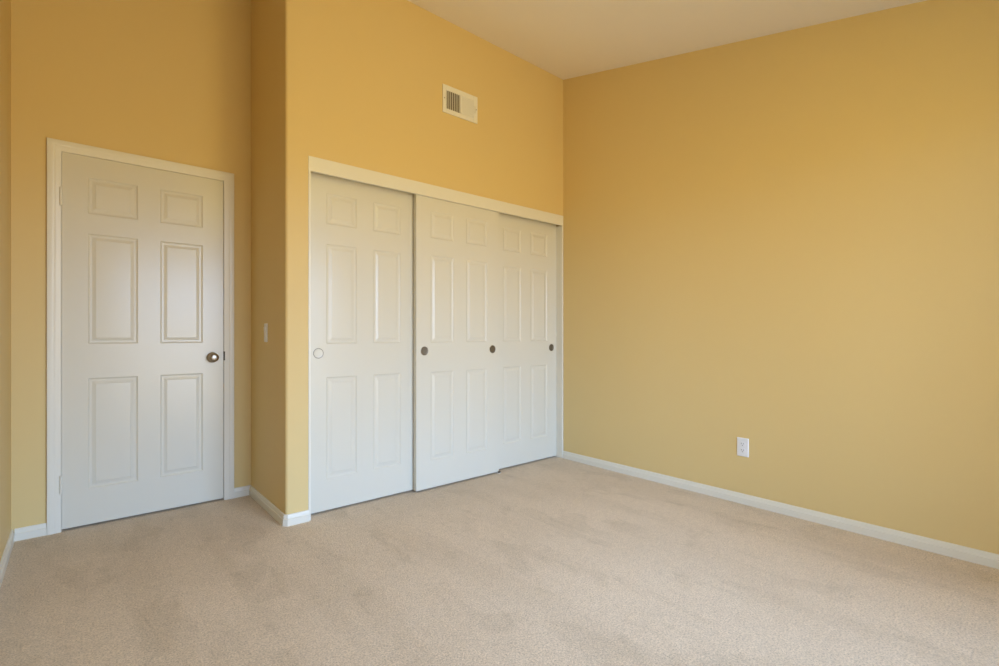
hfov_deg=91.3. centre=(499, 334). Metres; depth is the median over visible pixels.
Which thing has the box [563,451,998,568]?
baseboard
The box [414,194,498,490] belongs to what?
sliding closet door
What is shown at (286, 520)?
baseboard
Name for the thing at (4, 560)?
baseboard
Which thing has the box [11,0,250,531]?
wall
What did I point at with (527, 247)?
sliding closet door
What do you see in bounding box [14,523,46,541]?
baseboard
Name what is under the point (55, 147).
door frame
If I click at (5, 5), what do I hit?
wall
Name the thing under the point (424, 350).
door pull
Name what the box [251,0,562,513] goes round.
wall
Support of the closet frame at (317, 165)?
attached to the wall at (357, 83)
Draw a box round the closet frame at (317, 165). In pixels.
[308,156,562,520]
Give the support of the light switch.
attached to the wall at (357, 83)
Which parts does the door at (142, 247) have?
knob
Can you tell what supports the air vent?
in the wall at (357, 83)
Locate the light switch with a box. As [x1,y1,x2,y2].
[264,323,267,341]
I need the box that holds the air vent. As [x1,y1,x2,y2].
[442,84,477,123]
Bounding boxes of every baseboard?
[0,529,13,587]
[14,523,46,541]
[234,485,308,526]
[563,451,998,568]
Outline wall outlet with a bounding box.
[737,437,748,456]
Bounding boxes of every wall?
[0,0,10,559]
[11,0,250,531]
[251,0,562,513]
[556,0,998,553]
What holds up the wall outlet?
attached to the wall at (786, 243)
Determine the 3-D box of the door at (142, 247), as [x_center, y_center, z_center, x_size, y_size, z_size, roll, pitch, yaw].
[-2.037,0.032,2.836,0.775,2.013,0.100,0,0,-41]
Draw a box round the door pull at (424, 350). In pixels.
[421,347,427,354]
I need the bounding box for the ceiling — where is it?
[407,0,925,79]
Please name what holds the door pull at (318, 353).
on the sliding closet door at (362, 234)
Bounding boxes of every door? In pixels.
[59,152,222,528]
[311,172,413,513]
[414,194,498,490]
[499,212,555,468]
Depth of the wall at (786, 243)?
2.78 m
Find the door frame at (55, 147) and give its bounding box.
[47,138,233,534]
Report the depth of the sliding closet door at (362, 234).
3.02 m
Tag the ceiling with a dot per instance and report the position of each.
(566, 39)
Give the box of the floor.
[0,456,998,665]
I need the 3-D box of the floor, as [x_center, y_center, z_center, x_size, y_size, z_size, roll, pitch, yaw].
[0.255,1.100,1.905,3.626,0.100,4.687,0,0,-41]
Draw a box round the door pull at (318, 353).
[314,349,322,357]

